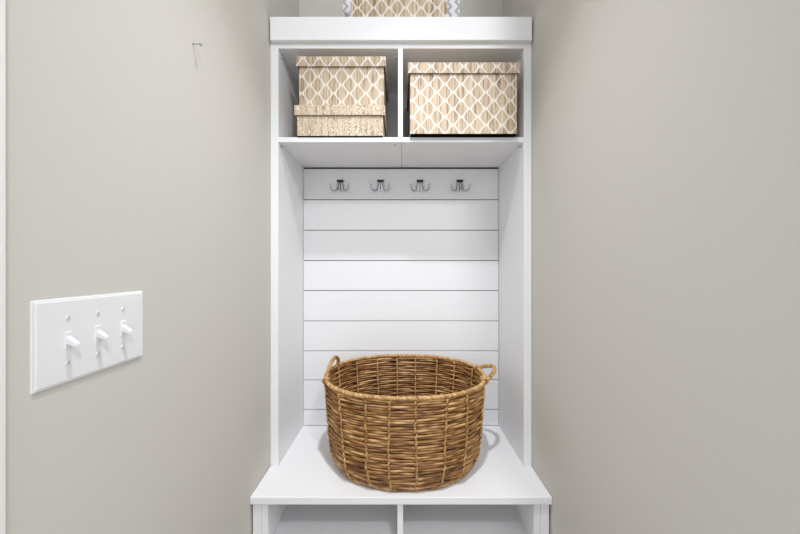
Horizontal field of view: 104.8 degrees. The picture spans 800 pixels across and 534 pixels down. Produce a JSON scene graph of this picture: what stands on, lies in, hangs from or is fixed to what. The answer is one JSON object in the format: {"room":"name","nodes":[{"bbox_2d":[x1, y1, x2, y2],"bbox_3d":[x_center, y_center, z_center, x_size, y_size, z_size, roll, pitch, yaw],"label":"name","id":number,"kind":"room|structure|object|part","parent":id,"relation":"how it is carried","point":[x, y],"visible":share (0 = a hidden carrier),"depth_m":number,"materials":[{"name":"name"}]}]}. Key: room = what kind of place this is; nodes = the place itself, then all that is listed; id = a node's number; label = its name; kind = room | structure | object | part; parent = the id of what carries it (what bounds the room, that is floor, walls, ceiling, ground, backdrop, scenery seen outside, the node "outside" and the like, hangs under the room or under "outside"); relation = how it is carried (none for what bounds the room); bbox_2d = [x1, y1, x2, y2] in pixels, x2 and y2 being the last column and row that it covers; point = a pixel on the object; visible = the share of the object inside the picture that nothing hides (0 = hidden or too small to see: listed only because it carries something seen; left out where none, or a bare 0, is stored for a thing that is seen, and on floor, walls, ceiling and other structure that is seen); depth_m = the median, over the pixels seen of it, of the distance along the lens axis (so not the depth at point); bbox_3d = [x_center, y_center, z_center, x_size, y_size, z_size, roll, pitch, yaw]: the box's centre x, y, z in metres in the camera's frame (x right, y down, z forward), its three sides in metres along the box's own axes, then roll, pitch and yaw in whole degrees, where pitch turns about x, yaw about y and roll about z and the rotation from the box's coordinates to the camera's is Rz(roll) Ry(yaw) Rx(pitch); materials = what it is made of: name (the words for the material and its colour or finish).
{"room":"mudroom","nodes":[
{"label":"mudroom","id":0,"kind":"room"},
{"bbox_2d":[6,0,298,533],"bbox_3d":[-0.509,-0.175,0.888,0.110,2.650,1.177,0,0,0],"label":"wall","id":1,"kind":"structure","parent":0,"point":[138,153],"depth_m":0.55,"materials":[{"name":"grey paint"}]},
{"bbox_2d":[0,0,5,533],"bbox_3d":[-0.450,-0.175,0.324,0.010,2.650,0.048,0,0,0],"label":"trim","id":2,"kind":"structure","parent":1,"relation":"attached to","point":[2,2],"depth_m":0.34,"materials":[{"name":"white paint"}]},
{"bbox_2d":[30,291,142,394],"bbox_3d":[-0.445,0.099,0.459,0.018,0.115,0.162,0,0,0],"label":"light switch","id":3,"kind":"object","parent":1,"relation":"attached to","point":[72,338],"visible":1,"depth_m":0.43,"materials":[{"name":"white plastic"}]},
{"bbox_2d":[299,0,502,16],"bbox_3d":[0.000,-0.175,1.427,0.909,2.650,0.100,0,0,0],"label":"wall","id":4,"kind":"structure","parent":0,"point":[307,8],"depth_m":1.38,"materials":[{"name":"grey paint"}]},
{"bbox_2d":[503,0,799,533],"bbox_3d":[0.509,-0.175,0.888,0.110,2.650,1.177,0,0,0],"label":"wall","id":5,"kind":"structure","parent":0,"point":[666,133],"depth_m":0.53,"materials":[{"name":"grey paint"}]},
{"bbox_3d":[0.000,1.200,-0.461,4.400,0.100,3.877,0,0,0],"label":"floor","id":6,"kind":"structure","parent":0,"visible":0},
{"bbox_2d":[250,17,551,533],"bbox_3d":[0.000,0.148,1.143,0.907,2.004,0.438,0,0,0],"label":"hall tree","id":7,"kind":"object","parent":6,"relation":"on","point":[397,243],"visible":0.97,"depth_m":1.21,"materials":[{"name":"white wood"}]},
{"bbox_3d":[-0.439,-0.069,1.214,0.028,1.520,0.295,0,0,0],"label":"panel","id":8,"kind":"part","parent":7,"relation":"part of","materials":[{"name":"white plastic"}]},
{"bbox_2d":[278,137,401,166],"bbox_3d":[-0.211,-0.441,1.203,0.428,0.018,0.272,0,0,0],"label":"shelf","id":9,"kind":"object","parent":7,"relation":"attached to","point":[303,151],"depth_m":1.15,"materials":[{"name":"white wood"}]},
{"bbox_2d":[294,105,387,136],"bbox_3d":[-0.210,-0.503,1.177,0.311,0.104,0.245,0,0,0],"label":"storage box","id":10,"kind":"object","parent":7,"relation":"on","point":[312,120],"visible":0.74,"depth_m":1.06,"materials":[{"name":"beige cardboard"}]},
{"bbox_3d":[-0.210,-0.451,1.177,0.295,0.002,0.229,0,0,0],"label":"board","id":11,"kind":"part","parent":10,"relation":"part of","materials":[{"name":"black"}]},
{"bbox_2d":[296,56,388,119],"bbox_3d":[-0.206,-0.640,1.179,0.308,0.170,0.238,0,0,0],"label":"storage box","id":12,"kind":"object","parent":10,"relation":"on","point":[323,80],"visible":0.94,"depth_m":1.07,"materials":[{"name":"beige cardboard"}]},
{"bbox_2d":[351,0,446,16],"bbox_3d":[-0.007,-0.935,1.133,0.346,0.170,0.123,0,0,0],"label":"storage box","id":13,"kind":"object","parent":7,"relation":"on","point":[359,8],"visible":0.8,"depth_m":1.08,"materials":[{"name":"beige cardboard"}]},
{"bbox_2d":[343,0,459,16],"bbox_3d":[0.001,-0.980,1.278,0.462,0.260,0.135,0,0,0],"label":"storage box","id":14,"kind":"object","parent":7,"relation":"on","point":[453,6],"visible":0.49,"depth_m":1.21,"materials":[{"name":"grey cardboard"}]},
{"bbox_2d":[322,354,496,491],"bbox_3d":[0.034,0.510,1.119,0.627,0.358,0.418,0,0,0],"label":"laundry basket","id":15,"kind":"object","parent":7,"relation":"on","point":[396,422],"visible":1,"depth_m":0.96,"materials":[{"name":"brown wicker"}]},
{"bbox_3d":[-0.251,0.366,1.133,0.025,0.069,0.173,0,0,5],"label":"handle","id":16,"kind":"part","parent":15,"relation":"part of","materials":[{"name":"brown wicker"}]},
{"bbox_3d":[0.310,0.379,1.115,0.071,0.044,0.140,0,0,0],"label":"handle","id":17,"kind":"part","parent":15,"relation":"part of","materials":[{"name":"brown wicker"}]},
{"bbox_2d":[402,137,523,166],"bbox_3d":[0.214,-0.441,1.203,0.422,0.018,0.272,0,0,0],"label":"shelf","id":18,"kind":"object","parent":7,"relation":"attached to","point":[416,151],"depth_m":1.15,"materials":[{"name":"white wood"}]},
{"bbox_2d":[407,62,519,136],"bbox_3d":[0.213,-0.571,1.169,0.378,0.240,0.262,0,0,0],"label":"storage box","id":19,"kind":"object","parent":7,"relation":"on","point":[445,99],"visible":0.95,"depth_m":1.05,"materials":[{"name":"beige cardboard"}]},
{"bbox_3d":[0.213,-0.672,1.169,0.378,0.036,0.262,0,0,0],"label":"lid","id":20,"kind":"part","parent":19,"relation":"part of","materials":[{"name":"beige cardboard"}]},
{"bbox_3d":[0.213,-0.451,1.169,0.362,0.002,0.245,0,0,0],"label":"board","id":21,"kind":"part","parent":19,"relation":"part of","materials":[{"name":"black"}]},
{"bbox_3d":[0.439,-0.069,1.214,0.028,1.520,0.295,0,0,0],"label":"panel","id":22,"kind":"part","parent":7,"relation":"part of","materials":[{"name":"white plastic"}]}
]}

